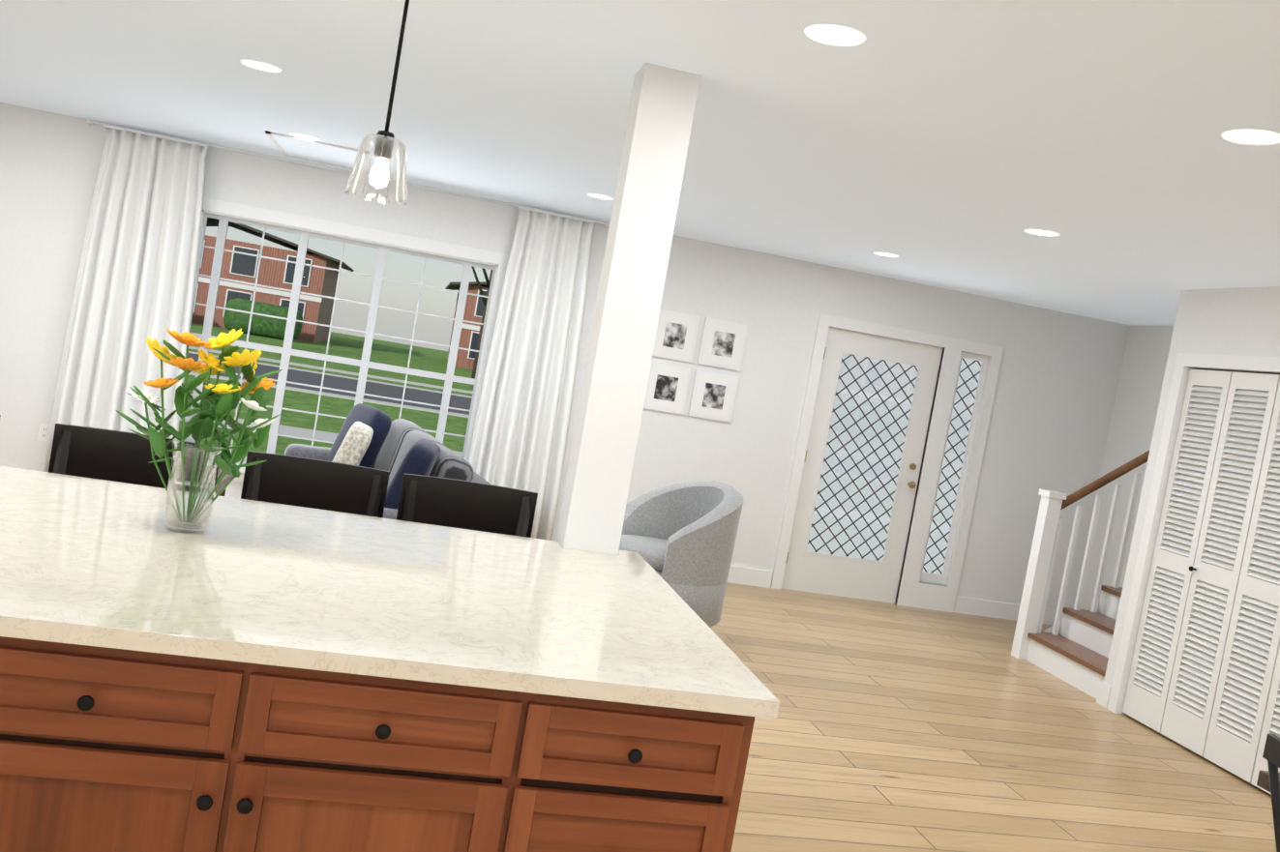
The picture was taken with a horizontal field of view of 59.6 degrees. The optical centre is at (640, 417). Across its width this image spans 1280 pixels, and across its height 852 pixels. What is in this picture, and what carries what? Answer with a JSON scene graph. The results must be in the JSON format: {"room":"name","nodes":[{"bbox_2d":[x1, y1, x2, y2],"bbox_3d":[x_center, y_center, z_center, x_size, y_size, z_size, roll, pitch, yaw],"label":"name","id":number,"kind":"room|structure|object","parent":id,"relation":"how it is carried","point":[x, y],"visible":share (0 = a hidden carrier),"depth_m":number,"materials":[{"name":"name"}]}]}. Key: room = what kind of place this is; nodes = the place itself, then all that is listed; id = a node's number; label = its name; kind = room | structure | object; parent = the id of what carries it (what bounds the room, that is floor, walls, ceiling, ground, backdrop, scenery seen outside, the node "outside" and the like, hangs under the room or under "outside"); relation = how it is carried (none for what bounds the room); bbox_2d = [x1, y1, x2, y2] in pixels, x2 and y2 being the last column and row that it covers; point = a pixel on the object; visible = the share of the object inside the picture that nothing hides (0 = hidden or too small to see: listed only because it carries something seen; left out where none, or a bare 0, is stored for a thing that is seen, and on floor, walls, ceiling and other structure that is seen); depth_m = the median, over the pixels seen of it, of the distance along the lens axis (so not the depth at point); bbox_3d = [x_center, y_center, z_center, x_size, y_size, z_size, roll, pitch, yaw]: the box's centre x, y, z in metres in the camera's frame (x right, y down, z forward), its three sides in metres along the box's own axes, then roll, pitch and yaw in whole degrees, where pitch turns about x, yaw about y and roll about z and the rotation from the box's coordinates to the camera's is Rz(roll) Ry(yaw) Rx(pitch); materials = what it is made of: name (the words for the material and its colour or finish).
{"room":"open-plan kitchen","nodes":[
{"label":"open-plan kitchen","id":0,"kind":"room"},
{"bbox_2d":[0,102,1129,609],"bbox_3d":[-1.636,-0.385,8.028,11.390,2.510,0.140,9,3,-12],"label":"wall","id":1,"kind":"structure","parent":0,"point":[1055,397],"depth_m":8.44,"materials":[{"name":"paint"}]},
{"bbox_2d":[37,422,50,442],"bbox_3d":[-4.003,0.101,7.522,0.075,0.120,0.009,9,3,-12],"label":"outlet","id":2,"kind":"object","parent":1,"relation":"attached to","point":[44,431],"visible":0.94,"depth_m":7.51,"materials":[{"name":"white plastic"}]},
{"bbox_2d":[43,118,609,540],"bbox_3d":[-2.131,-0.459,7.760,3.600,2.475,0.179,9,3,-12],"label":"curtains","id":3,"kind":"object","parent":1,"relation":"attached to","point":[134,279],"visible":0.77,"depth_m":7.50,"materials":[{"name":"white fabric"}]},
{"bbox_2d":[179,197,509,482],"bbox_3d":[-2.146,-0.406,7.863,2.240,1.895,0.140,9,3,-12],"label":"window unit","id":4,"kind":"structure","parent":1,"relation":"in","point":[224,213],"depth_m":7.87,"materials":[{"name":"white"}]},
{"bbox_2d":[643,361,690,415],"bbox_3d":[0.192,-0.219,8.323,0.330,0.350,0.023,9,3,-12],"label":"picture frame","id":5,"kind":"object","parent":1,"relation":"attached to","point":[667,388],"depth_m":8.31,"materials":[{"name":"white paper"}]},
{"bbox_2d":[652,308,700,362],"bbox_3d":[0.260,-0.609,8.303,0.330,0.350,0.023,9,3,-12],"label":"picture frame","id":6,"kind":"object","parent":1,"relation":"attached to","point":[676,333],"depth_m":8.29,"materials":[{"name":"white paper"}]},
{"bbox_2d":[687,369,739,422],"bbox_3d":[0.553,-0.160,8.401,0.330,0.350,0.023,9,3,-12],"label":"picture frame","id":7,"kind":"object","parent":1,"relation":"attached to","point":[713,396],"depth_m":8.39,"materials":[{"name":"white paper"}]},
{"bbox_2d":[697,317,747,371],"bbox_3d":[0.621,-0.550,8.380,0.330,0.350,0.023,9,3,-12],"label":"picture frame","id":8,"kind":"object","parent":1,"relation":"attached to","point":[722,345],"depth_m":8.37,"materials":[{"name":"white paper"}]},
{"bbox_2d":[770,313,1003,612],"bbox_3d":[1.932,0.379,8.750,1.550,2.145,0.132,9,3,-12],"label":"door","id":9,"kind":"structure","parent":1,"relation":"attached to","point":[866,422],"depth_m":8.77,"materials":[{"name":"white wood"}]},
{"bbox_2d":[727,565,1111,709],"bbox_3d":[1.211,1.570,3.184,15.100,0.130,10.770,9,3,-12],"label":"baseboard","id":10,"kind":"structure","parent":1,"relation":"attached to","point":[963,605],"depth_m":8.95,"materials":[{"name":"white wood"}]},
{"bbox_2d":[0,0,1279,326],"bbox_3d":[1.639,-0.873,3.026,15.500,0.080,11.110,9,3,-12],"label":"ceiling","id":11,"kind":"structure","parent":0,"point":[958,145],"depth_m":4.28,"materials":[{"name":"white paint"}]},
{"bbox_2d":[240,59,281,72],"bbox_3d":[-1.587,-1.475,4.687,0.163,0.005,0.179,9,3,-12],"label":"recessed light","id":12,"kind":"object","parent":11,"relation":"in","point":[250,63],"depth_m":4.69,"materials":[{"name":"white plastic"}]},
{"bbox_2d":[290,132,319,141],"bbox_3d":[-1.946,-1.632,6.493,0.158,0.005,0.184,9,3,-12],"label":"recessed light","id":13,"kind":"object","parent":11,"relation":"in","point":[304,136],"depth_m":6.50,"materials":[{"name":"white plastic"}]},
{"bbox_2d":[265,130,373,173],"bbox_3d":[-1.994,-1.666,7.063,0.600,0.012,0.950,9,3,-12],"label":"ceiling hatch","id":14,"kind":"object","parent":11,"relation":"attached to","point":[319,152],"visible":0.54,"depth_m":6.99,"materials":[{"name":"white"}]},
{"bbox_2d":[344,0,409,206],"bbox_3d":[-0.659,-0.903,3.000,0.166,0.637,0.166,9,3,-12],"label":"pendant light","id":15,"kind":"object","parent":11,"relation":"hanging from","point":[385,140],"visible":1,"depth_m":2.99,"materials":[{"name":"clear glass"}]},
{"bbox_2d":[587,193,613,200],"bbox_3d":[-0.242,-1.356,6.853,0.164,0.005,0.178,9,3,-12],"label":"recessed light","id":16,"kind":"object","parent":11,"relation":"in","point":[595,195],"depth_m":6.87,"materials":[{"name":"white plastic"}]},
{"bbox_2d":[803,24,865,46],"bbox_3d":[0.521,-1.022,2.982,0.164,0.005,0.171,9,3,-12],"label":"recessed light","id":17,"kind":"object","parent":11,"relation":"in","point":[841,36],"depth_m":2.98,"materials":[{"name":"white plastic"}]},
{"bbox_2d":[1024,229,1059,237],"bbox_3d":[1.959,-0.902,5.445,0.168,0.005,0.177,9,3,-12],"label":"recessed light","id":18,"kind":"object","parent":11,"relation":"in","point":[1042,232],"depth_m":5.45,"materials":[{"name":"white plastic"}]},
{"bbox_2d":[1220,129,1279,145],"bbox_3d":[1.783,-0.818,3.251,0.169,0.005,0.172,9,3,-12],"label":"recessed light","id":19,"kind":"object","parent":11,"relation":"in","point":[1254,136],"depth_m":3.26,"materials":[{"name":"white plastic"}]},
{"bbox_2d":[710,582,1276,851],"bbox_3d":[1.200,1.666,3.159,15.500,0.060,11.110,9,3,-12],"label":"floor","id":20,"kind":"structure","parent":0,"point":[893,728],"depth_m":5.33,"materials":[{"name":"brown wood"}]},
{"bbox_2d":[48,423,207,493],"bbox_3d":[-1.823,0.572,3.746,0.500,1.006,0.509,9,3,-12],"label":"stool","id":21,"kind":"object","parent":20,"relation":"on","point":[103,454],"visible":0.12,"depth_m":3.93,"materials":[{"name":"black wood"}]},
{"bbox_2d":[240,450,389,517],"bbox_3d":[-1.205,0.672,3.878,0.500,1.006,0.509,9,3,-12],"label":"stool","id":22,"kind":"object","parent":20,"relation":"on","point":[312,484],"visible":0.21,"depth_m":4.08,"materials":[{"name":"black leather"}]},
{"bbox_2d":[0,628,773,851],"bbox_3d":[-1.403,0.762,2.745,2.984,0.876,1.472,9,3,-12],"label":"kitchen island","id":23,"kind":"object","parent":20,"relation":"on","point":[242,675],"depth_m":2.18,"materials":[{"name":"brown wood"}]},
{"bbox_2d":[0,466,779,719],"bbox_3d":[-1.326,0.310,2.770,3.035,0.038,1.535,9,3,-12],"label":"island countertop","id":24,"kind":"structure","parent":23,"relation":"on","point":[96,559],"depth_m":2.60,"materials":[{"name":"white stone"}]},
{"bbox_2d":[115,328,282,533],"bbox_3d":[-1.170,0.026,2.957,0.421,0.552,0.297,9,3,-12],"label":"vase","id":25,"kind":"object","parent":24,"relation":"on","point":[225,397],"visible":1,"depth_m":2.94,"materials":[{"name":"green plant"}]},
{"bbox_2d":[396,474,537,537],"bbox_3d":[-0.673,0.758,3.991,0.500,1.006,0.509,9,3,-12],"label":"stool","id":26,"kind":"object","parent":20,"relation":"on","point":[464,505],"visible":0.33,"depth_m":4.19,"materials":[{"name":"black leather"}]},
{"bbox_2d":[555,62,700,555],"bbox_3d":[-0.123,0.099,3.767,0.213,2.510,0.208,9,3,-12],"label":"column","id":27,"kind":"structure","parent":20,"relation":"on","point":[634,269],"depth_m":3.66,"materials":[{"name":"white paint"}]},
{"bbox_2d":[618,481,744,627],"bbox_3d":[0.125,0.798,6.448,0.810,0.917,0.820,8,3,-27],"label":"armchair","id":28,"kind":"object","parent":20,"relation":"on","point":[680,539],"visible":0.71,"depth_m":6.24,"materials":[{"name":"grey fabric"}]},
{"bbox_2d":[1256,771,1279,792],"bbox_3d":[2.353,1.470,2.687,1.370,0.765,0.970,9,3,-12],"label":"dining table","id":29,"kind":"object","parent":20,"relation":"on","point":[1263,781],"visible":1,"depth_m":2.98,"materials":[{"name":"brown wood"}]},
{"bbox_2d":[1262,734,1279,851],"bbox_3d":[1.675,1.270,2.478,0.550,0.954,0.460,9,3,-12],"label":"chair","id":30,"kind":"object","parent":20,"relation":"on","point":[1271,754],"visible":1,"depth_m":2.61,"materials":[{"name":"black paint"}]},
{"bbox_3d":[-2.214,0.898,5.839,3.730,0.012,3.030,9,3,-12],"label":"rug","id":31,"kind":"object","parent":20,"relation":"on","visible":0},
{"bbox_2d":[200,465,233,496],"bbox_3d":[-2.725,0.548,6.265,0.650,0.460,1.200,9,3,-12],"label":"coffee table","id":32,"kind":"object","parent":31,"relation":"on","point":[224,481],"visible":0.06,"depth_m":6.59,"materials":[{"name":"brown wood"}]},
{"bbox_2d":[284,403,490,519],"bbox_3d":[-1.527,0.488,6.446,0.970,0.965,2.300,9,3,-21],"label":"sofa","id":33,"kind":"object","parent":31,"relation":"on","point":[367,433],"visible":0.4,"depth_m":6.64,"materials":[{"name":"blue fabric"}]},
{"bbox_2d":[1011,450,1149,699],"bbox_3d":[4.463,0.279,7.457,3.214,3.336,0.990,9,3,-12],"label":"staircase","id":34,"kind":"structure","parent":0,"point":[1072,647],"depth_m":7.58,"materials":[{"name":"white wood"}]},
{"bbox_2d":[1079,325,1173,609],"bbox_3d":[4.223,0.678,7.055,0.140,2.510,4.230,9,3,-12],"label":"wall","id":35,"kind":"structure","parent":0,"point":[1139,389],"depth_m":8.81,"materials":[{"name":"paint"}]},
{"bbox_2d":[1103,286,1279,714],"bbox_3d":[3.249,0.585,5.629,0.140,2.510,2.120,9,3,-12],"label":"wall","id":36,"kind":"structure","parent":0,"point":[1242,321],"depth_m":6.40,"materials":[{"name":"paint"}]},
{"bbox_2d":[1107,353,1279,794],"bbox_3d":[3.128,0.745,5.813,0.076,2.135,1.530,9,3,-12],"label":"closet door","id":37,"kind":"structure","parent":36,"relation":"attached to","point":[1204,680],"depth_m":6.03,"materials":[{"name":"white wood"}]},
{"label":"outside","id":38,"kind":"structure","parent":0,"visible":0},
{"bbox_2d":[178,323,474,457],"bbox_3d":[-7.989,-1.810,49.027,170.000,0.230,82.680,9,3,-12],"label":"lawn","id":39,"kind":"structure","parent":38,"point":[391,384],"depth_m":29.46,"materials":[{"name":"green plant"}]},
{"bbox_2d":[191,217,487,369],"bbox_3d":[-13.117,-6.357,61.946,73.553,5.697,11.800,9,3,-12],"label":"house","id":40,"kind":"structure","parent":39,"relation":"on","point":[314,280],"depth_m":56.33,"materials":[{"name":"red brick"}]},
{"bbox_2d":[223,266,492,379],"bbox_3d":[-10.291,-6.849,46.654,69.000,9.202,18.704,9,3,-12],"label":"trees","id":41,"kind":"object","parent":39,"relation":"on","point":[270,327],"depth_m":52.93,"materials":[{"name":"green plant"}]}
]}

